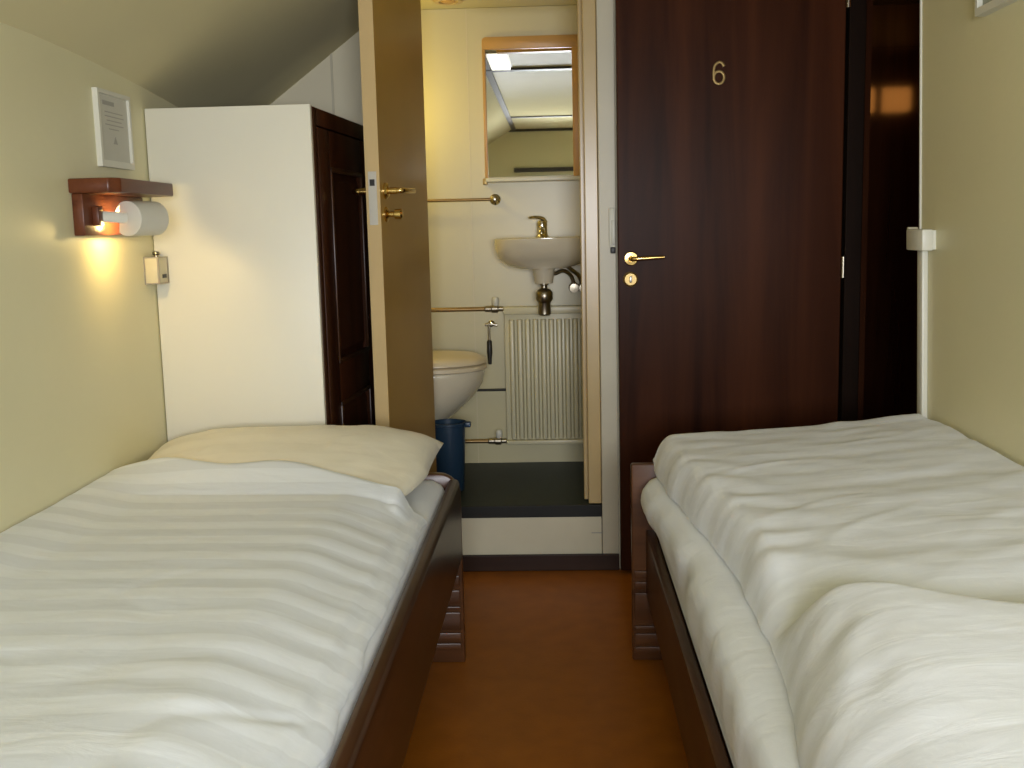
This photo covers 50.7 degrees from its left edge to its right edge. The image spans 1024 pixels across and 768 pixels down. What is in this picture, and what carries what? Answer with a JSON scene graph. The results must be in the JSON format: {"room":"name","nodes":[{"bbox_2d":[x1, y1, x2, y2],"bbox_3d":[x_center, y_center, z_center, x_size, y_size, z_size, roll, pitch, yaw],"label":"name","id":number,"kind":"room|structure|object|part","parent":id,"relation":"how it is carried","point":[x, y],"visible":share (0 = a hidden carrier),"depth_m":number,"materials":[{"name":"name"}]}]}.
{"room":"hotel room","nodes":[
{"label":"hotel room","id":0,"kind":"room"},
{"bbox_2d":[0,22,177,532],"bbox_3d":[-1.056,0.201,1.418,0.060,1.625,4.660,-1,8,2],"label":"wall","id":1,"kind":"structure","parent":0,"point":[82,395],"depth_m":2.38,"materials":[{"name":"beige paint"}]},
{"bbox_2d":[91,87,134,169],"bbox_3d":[-0.980,-0.625,2.664,0.013,0.183,0.200,-1,8,2],"label":"framed notice","id":2,"kind":"object","parent":1,"relation":"attached to","point":[111,110],"visible":1,"depth_m":2.66,"materials":[{"name":"white paper"}]},
{"bbox_2d":[68,177,172,235],"bbox_3d":[-0.910,-0.424,2.612,0.151,0.131,0.385,-1,8,2],"label":"reading lamp","id":3,"kind":"object","parent":1,"relation":"attached to","point":[106,205],"visible":1,"depth_m":2.53,"materials":[{"name":"brown wood"}]},
{"bbox_3d":[-0.933,-0.389,2.519,0.073,0.030,0.008,-7,10,-35],"label":"arm","id":4,"kind":"part","parent":3,"relation":"part of"},
{"bbox_2d":[68,177,172,197],"bbox_3d":[-0.931,-0.472,2.606,0.112,0.033,0.385,-1,8,2],"label":"shelf","id":5,"kind":"object","parent":3,"relation":"attached to","point":[106,187],"depth_m":2.46,"materials":[{"name":"brown wood"}]},
{"bbox_3d":[-0.888,-0.397,2.593,0.081,0.082,0.098,2,9,19],"label":"lamp shade","id":6,"kind":"part","parent":3,"relation":"part of","materials":[{"name":"white plastic"}]},
{"bbox_2d":[143,251,169,284],"bbox_3d":[-0.952,-0.312,2.891,0.040,0.087,0.073,-1,8,2],"label":"switch box","id":7,"kind":"object","parent":1,"relation":"attached to","point":[156,270],"visible":1,"depth_m":2.86,"materials":[{"name":"beige plastic"}]},
{"bbox_3d":[-0.950,-0.347,2.887,0.020,0.016,0.020,-1,8,2],"label":"knob","id":8,"kind":"part","parent":7,"relation":"part of","materials":[{"name":"silver metal"}]},
{"bbox_2d":[0,0,358,107],"bbox_3d":[0.658,-0.779,1.189,3.560,0.641,4.750,-1,8,2],"label":"ceiling","id":9,"kind":"structure","parent":0,"point":[186,53],"depth_m":2.88,"materials":[{"name":"paint"}]},
{"bbox_2d":[421,0,576,9],"bbox_3d":[-0.098,-1.446,3.884,1.320,0.059,0.710,-1,8,2],"label":"ceiling","id":10,"kind":"structure","parent":0,"point":[425,4],"depth_m":4.14,"materials":[{"name":"beige paint"}]},
{"bbox_2d":[432,0,464,4],"bbox_3d":[-0.236,-1.425,4.019,0.123,0.015,0.123,-1,8,2],"label":"ceiling fitting","id":11,"kind":"object","parent":10,"relation":"attached to","point":[439,2],"visible":1,"depth_m":4.02,"materials":[{"name":"beige paint"}]},
{"bbox_2d":[421,5,583,462],"bbox_3d":[-0.062,-0.572,4.349,1.320,1.805,0.040,-1,8,2],"label":"wall","id":12,"kind":"structure","parent":0,"point":[444,56],"depth_m":4.31,"materials":[{"name":"beige paint"}]},
{"bbox_2d":[427,194,500,204],"bbox_3d":[-0.348,-0.725,4.285,0.604,0.044,0.066,-1,8,2],"label":"towel rail","id":13,"kind":"object","parent":12,"relation":"attached to","point":[495,199],"visible":0.5,"depth_m":4.26,"materials":[{"name":"gold metal"}]},
{"bbox_2d":[465,8,478,462],"bbox_3d":[-0.159,-0.567,4.333,0.004,1.805,0.001,-1,8,2],"label":"trim","id":14,"kind":"structure","parent":12,"relation":"attached to","point":[465,8],"depth_m":4.31,"materials":[{"name":"beige plastic"}]},
{"bbox_2d":[485,320,497,363],"bbox_3d":[-0.081,-0.168,4.367,0.053,0.178,0.043,-1,8,2],"label":"toilet brush","id":15,"kind":"object","parent":12,"relation":"attached to","point":[491,323],"visible":1,"depth_m":4.35,"materials":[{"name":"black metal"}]},
{"bbox_3d":[-0.092,-0.209,4.351,0.010,0.068,0.010,-1,8,2],"label":"rod","id":16,"kind":"part","parent":15,"relation":"part of","materials":[{"name":"silver metal"}]},
{"bbox_2d":[477,388,505,391],"bbox_3d":[-0.216,0.026,4.412,0.386,0.011,0.011,-1,8,2],"label":"pipe","id":17,"kind":"object","parent":12,"relation":"attached to","point":[497,389],"visible":0.34,"depth_m":4.40,"materials":[{"name":"black plastic"}]},
{"bbox_2d":[482,34,579,177],"bbox_3d":[0.080,-1.085,4.237,0.384,0.538,0.021,-1,8,2],"label":"mirror","id":18,"kind":"object","parent":12,"relation":"attached to","point":[531,102],"visible":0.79,"depth_m":4.24,"materials":[{"name":"clear glass"}]},
{"bbox_2d":[483,176,579,184],"bbox_3d":[0.088,-0.801,4.246,0.407,0.024,0.085,-1,8,2],"label":"glass shelf","id":19,"kind":"object","parent":12,"relation":"attached to","point":[486,181],"visible":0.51,"depth_m":4.21,"materials":[{"name":"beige glass"}]},
{"bbox_2d":[494,216,580,315],"bbox_3d":[0.122,-0.456,4.169,0.376,0.385,0.331,-1,8,2],"label":"washbasin","id":20,"kind":"object","parent":12,"relation":"attached to","point":[542,253],"visible":0.94,"depth_m":4.06,"materials":[{"name":"ceramic"}]},
{"bbox_3d":[0.122,-0.476,4.165,0.376,0.178,0.330,-1,8,2],"label":"bowl","id":21,"kind":"part","parent":20,"relation":"part of","materials":[{"name":"ceramic"}]},
{"bbox_2d":[528,216,548,236],"bbox_3d":[0.103,-0.614,4.213,0.079,0.085,0.155,-1,8,2],"label":"faucet","id":22,"kind":"object","parent":20,"relation":"on","point":[542,224],"depth_m":4.24,"materials":[{"name":"gold metal"}]},
{"bbox_2d":[503,305,582,444],"bbox_3d":[0.226,-0.038,4.362,0.506,0.559,0.066,-1,8,2],"label":"radiator","id":23,"kind":"object","parent":12,"relation":"attached to","point":[543,354],"visible":0.62,"depth_m":4.35,"materials":[{"name":"metal"}]},
{"bbox_2d":[431,297,502,312],"bbox_3d":[-0.347,-0.311,4.333,0.624,0.063,0.032,-1,8,2],"label":"pipe","id":24,"kind":"object","parent":23,"relation":"attached to","point":[494,308],"visible":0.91,"depth_m":4.32,"materials":[{"name":"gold metal"}]},
{"bbox_2d":[465,429,506,444],"bbox_3d":[-0.334,0.221,4.410,0.624,0.063,0.032,-1,8,2],"label":"pipe","id":25,"kind":"object","parent":23,"relation":"attached to","point":[498,440],"visible":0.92,"depth_m":4.39,"materials":[{"name":"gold metal"}]},
{"bbox_2d":[503,305,581,314],"bbox_3d":[0.219,-0.298,4.314,0.506,0.030,0.046,-1,8,2],"label":"grille","id":26,"kind":"object","parent":23,"relation":"attached to","point":[555,309],"depth_m":4.30,"materials":[{"name":"metal"}]},
{"bbox_3d":[0.232,0.232,4.386,0.504,0.018,0.036,-1,8,2],"label":"rail","id":27,"kind":"part","parent":23,"relation":"part of","materials":[{"name":"metal"}]},
{"bbox_2d":[461,461,601,517],"bbox_3d":[-0.054,0.396,4.137,1.320,0.050,0.738,-1,8,2],"label":"floor","id":28,"kind":"structure","parent":0,"point":[506,483],"depth_m":4.07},
{"bbox_2d":[435,419,470,490],"bbox_3d":[-0.231,0.266,3.992,0.134,0.256,0.135,-9,11,-43],"label":"waste bin","id":29,"kind":"object","parent":28,"relation":"on","point":[450,459],"visible":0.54,"depth_m":3.94,"materials":[{"name":"blue plastic"}]},
{"bbox_2d":[433,350,486,419],"bbox_3d":[-0.387,-0.009,4.121,0.589,0.769,0.380,-1,8,2],"label":"toilet","id":30,"kind":"object","parent":28,"relation":"on","point":[457,375],"visible":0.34,"depth_m":3.99,"materials":[{"name":"ceramic"}]},
{"bbox_3d":[-0.319,-0.067,4.110,0.450,0.020,0.372,-1,8,2],"label":"seat","id":31,"kind":"part","parent":30,"relation":"part of","materials":[{"name":"white plastic"}]},
{"bbox_3d":[-0.320,-0.099,4.105,0.450,0.036,0.374,-1,8,2],"label":"lid","id":32,"kind":"part","parent":30,"relation":"part of","materials":[{"name":"beige plastic"}]},
{"bbox_2d":[462,517,601,554],"bbox_3d":[0.018,0.554,3.807,0.592,0.190,0.050,-1,8,2],"label":"step","id":33,"kind":"structure","parent":0,"point":[529,535],"depth_m":3.78,"materials":[{"name":"paint"}]},
{"bbox_2d":[402,518,688,767],"bbox_3d":[0.696,0.951,1.830,3.600,0.060,5.600,-1,8,2],"label":"floor","id":34,"kind":"structure","parent":0,"point":[549,676],"depth_m":2.82,"materials":[{"name":"brown wood"}]},
{"bbox_2d":[145,104,375,441],"bbox_3d":[-0.675,-0.036,3.340,0.538,1.524,0.750,-1,8,2],"label":"wardrobe","id":35,"kind":"object","parent":34,"relation":"on","point":[265,306],"visible":0.48,"depth_m":2.94,"materials":[{"name":"white wood"}]},
{"bbox_3d":[-0.484,-0.053,3.352,0.064,1.394,0.686,-1,8,2],"label":"door","id":36,"kind":"part","parent":35,"relation":"part of","materials":[{"name":"brown wood"}]},
{"bbox_3d":[-0.499,-0.359,3.257,0.017,0.569,0.377,-1,8,6],"label":"door panel","id":37,"kind":"part","parent":35,"relation":"part of","materials":[{"name":"brown wood"}]},
{"bbox_3d":[-0.486,-0.360,3.256,0.010,0.559,0.371,-1,8,6],"label":"moulding","id":38,"kind":"part","parent":35,"relation":"part of","materials":[{"name":"brown wood"}]},
{"bbox_3d":[-0.483,0.286,3.350,0.017,0.535,0.377,-1,8,6],"label":"door panel","id":39,"kind":"part","parent":35,"relation":"part of","materials":[{"name":"brown wood"}]},
{"bbox_3d":[-0.471,0.285,3.350,0.010,0.525,0.371,-1,8,6],"label":"moulding","id":40,"kind":"part","parent":35,"relation":"part of","materials":[{"name":"brown wood"}]},
{"bbox_2d":[329,472,465,767],"bbox_3d":[-0.582,0.657,1.991,0.813,0.535,2.040,-1,8,2],"label":"bed","id":41,"kind":"object","parent":34,"relation":"on","point":[426,626],"visible":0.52,"depth_m":1.99,"materials":[{"name":"brown wood"}]},
{"bbox_2d":[318,480,444,767],"bbox_3d":[-0.599,0.492,1.972,0.779,0.195,1.968,-1,8,2],"label":"mattress","id":42,"kind":"object","parent":41,"relation":"on","point":[424,500],"visible":0.08,"depth_m":2.02,"materials":[{"name":"white fabric"}]},
{"bbox_2d":[0,457,426,767],"bbox_3d":[-0.614,0.364,1.806,0.777,0.143,1.689,-1,8,2],"label":"duvet","id":43,"kind":"object","parent":42,"relation":"on","point":[165,612],"visible":1,"depth_m":1.74,"materials":[{"name":"white fabric"}]},
{"bbox_2d":[148,425,443,495],"bbox_3d":[-0.578,0.200,2.690,0.770,0.144,0.486,-1,8,2],"label":"pillow","id":44,"kind":"object","parent":42,"relation":"on","point":[401,459],"visible":0.38,"depth_m":2.68,"materials":[{"name":"white fabric"}]},
{"bbox_2d":[631,462,733,767],"bbox_3d":[0.673,0.626,1.938,0.776,0.553,2.046,-1,8,2],"label":"bed","id":45,"kind":"object","parent":34,"relation":"on","point":[660,631],"visible":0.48,"depth_m":2.40,"materials":[{"name":"brown wood"}]},
{"bbox_3d":[0.336,0.627,1.953,0.024,0.182,1.987,-1,8,2],"label":"rail","id":46,"kind":"part","parent":45,"relation":"part of","materials":[{"name":"brown wood"}]},
{"bbox_2d":[641,477,799,767],"bbox_3d":[0.676,0.449,1.915,0.754,0.161,1.972,-1,8,2],"label":"mattress","id":47,"kind":"object","parent":45,"relation":"on","point":[743,677],"visible":0.29,"depth_m":1.76,"materials":[{"name":"white fabric"}]},
{"bbox_2d":[653,414,1023,767],"bbox_3d":[0.691,0.280,1.900,0.707,0.171,2.004,-1,8,2],"label":"duvet","id":48,"kind":"object","parent":47,"relation":"on","point":[879,562],"visible":1,"depth_m":1.73,"materials":[{"name":"white fabric"}]},
{"bbox_2d":[270,0,919,567],"bbox_3d":[0.772,-0.427,4.013,3.390,2.035,0.800,-1,8,2],"label":"wall","id":49,"kind":"structure","parent":0,"point":[887,383],"depth_m":4.25,"materials":[{"name":"brown wood"}]},
{"bbox_2d":[330,53,334,114],"bbox_3d":[-0.593,-0.910,3.596,0.007,0.375,0.014,-1,8,2],"label":"trim","id":50,"kind":"structure","parent":49,"relation":"attached to","point":[331,62],"depth_m":3.58,"materials":[{"name":"grey paint"}]},
{"bbox_2d":[352,0,436,471],"bbox_3d":[-0.327,-0.398,3.366,0.177,1.725,0.566,1,9,16],"label":"door","id":51,"kind":"structure","parent":49,"relation":"in","point":[390,31],"depth_m":3.25,"materials":[{"name":"beige paint"}]},
{"bbox_3d":[-0.450,-0.566,3.186,0.030,0.019,0.127,-1,8,2],"label":"lever","id":52,"kind":"part","parent":51,"relation":"part of","materials":[{"name":"gold metal"}]},
{"bbox_3d":[-0.425,-0.557,3.129,0.035,0.047,0.047,0,8,9],"label":"handle","id":53,"kind":"part","parent":51,"relation":"part of","materials":[{"name":"gold metal"}]},
{"bbox_3d":[-0.395,-0.528,3.074,0.024,0.150,0.003,0,8,9],"label":"lock plate","id":54,"kind":"part","parent":51,"relation":"part of","materials":[{"name":"metal"}]},
{"bbox_3d":[-0.349,-0.557,3.116,0.035,0.047,0.047,0,8,9],"label":"handle","id":55,"kind":"part","parent":51,"relation":"part of","materials":[{"name":"gold metal"}]},
{"bbox_3d":[-0.306,-0.566,3.162,0.029,0.019,0.127,1,9,17],"label":"lever","id":56,"kind":"part","parent":51,"relation":"part of","materials":[{"name":"gold metal"}]},
{"bbox_2d":[461,504,601,517],"bbox_3d":[0.015,0.444,3.764,0.594,0.043,0.008,-1,8,2],"label":"trim","id":57,"kind":"structure","parent":49,"relation":"attached to","point":[595,510],"depth_m":3.76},
{"bbox_2d":[463,553,619,571],"bbox_3d":[0.048,0.624,3.776,0.652,0.058,0.014,-1,8,2],"label":"baseboard","id":58,"kind":"structure","parent":49,"relation":"attached to","point":[607,561],"depth_m":3.77,"materials":[{"name":"brown wood"}]},
{"bbox_2d":[577,0,601,502],"bbox_3d":[0.263,-0.457,3.669,0.058,1.751,0.081,-1,8,2],"label":"trim","id":59,"kind":"structure","parent":49,"relation":"attached to","point":[586,9],"depth_m":3.64,"materials":[{"name":"beige paint"}]},
{"bbox_2d":[596,0,618,553],"bbox_3d":[0.324,-0.340,3.660,0.058,1.985,0.058,-1,8,2],"label":"trim","id":60,"kind":"structure","parent":49,"relation":"attached to","point":[605,68],"depth_m":3.63,"materials":[{"name":"grey paint"}]},
{"bbox_2d":[609,208,615,252],"bbox_3d":[0.333,-0.510,3.596,0.021,0.150,0.020,-1,8,2],"label":"door catch","id":61,"kind":"structure","parent":49,"relation":"in","point":[612,245],"depth_m":3.59,"materials":[{"name":"white plastic"}]},
{"bbox_2d":[615,0,850,569],"bbox_3d":[0.721,-0.312,3.555,0.739,1.918,0.097,-1,8,2],"label":"door","id":62,"kind":"structure","parent":49,"relation":"in","point":[730,113],"depth_m":3.53,"materials":[{"name":"brown wood"}]},
{"bbox_3d":[0.392,-0.412,3.557,0.048,0.048,0.010,-1,8,2],"label":"handle","id":63,"kind":"part","parent":62,"relation":"part of","materials":[{"name":"gold metal"}]},
{"bbox_3d":[0.439,-0.410,3.530,0.115,0.019,0.053,-1,8,2],"label":"lever","id":64,"kind":"part","parent":62,"relation":"part of","materials":[{"name":"gold metal"}]},
{"bbox_2d":[838,0,866,421],"bbox_3d":[1.114,-0.370,3.565,0.054,2.035,0.075,-1,8,2],"label":"trim","id":65,"kind":"structure","parent":49,"relation":"attached to","point":[856,15],"depth_m":3.50,"materials":[{"name":"black wood"}]},
{"bbox_2d":[873,0,919,4],"bbox_3d":[1.766,-1.376,3.415,1.200,0.028,1.492,-1,8,2],"label":"ceiling","id":66,"kind":"structure","parent":0,"point":[875,2],"depth_m":4.13,"materials":[{"name":"black wood"}]},
{"bbox_2d":[921,0,1023,465],"bbox_3d":[1.031,0.016,0.921,0.115,2.035,3.900,-1,8,2],"label":"wall","id":67,"kind":"structure","parent":0,"point":[973,67],"depth_m":2.46,"materials":[{"name":"beige paint"}]},
{"bbox_2d":[919,0,921,228],"bbox_3d":[1.109,-0.266,2.854,0.123,2.035,0.010,-1,8,2],"label":"trim","id":68,"kind":"structure","parent":67,"relation":"attached to","point":[920,62],"depth_m":2.79,"materials":[{"name":"white plastic"}]},
{"bbox_2d":[906,227,935,250],"bbox_3d":[1.053,-0.375,2.790,0.037,0.059,0.140,-1,8,2],"label":"junction box","id":69,"kind":"object","parent":67,"relation":"attached to","point":[917,239],"visible":1,"depth_m":2.73,"materials":[{"name":"white plastic"}]},
{"bbox_2d":[917,251,927,417],"bbox_3d":[1.078,-0.097,2.840,0.030,0.506,0.040,-1,8,2],"label":"cable trunking","id":70,"kind":"object","parent":67,"relation":"attached to","point":[922,256],"visible":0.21,"depth_m":2.82,"materials":[{"name":"white plastic"}]},
{"bbox_2d":[975,0,1017,16],"bbox_3d":[1.004,-0.940,2.133,0.031,0.340,0.410,-1,8,2],"label":"picture frame","id":71,"kind":"object","parent":67,"relation":"attached to","point":[983,8],"visible":1,"depth_m":2.29,"materials":[{"name":"white plastic"}]}
]}

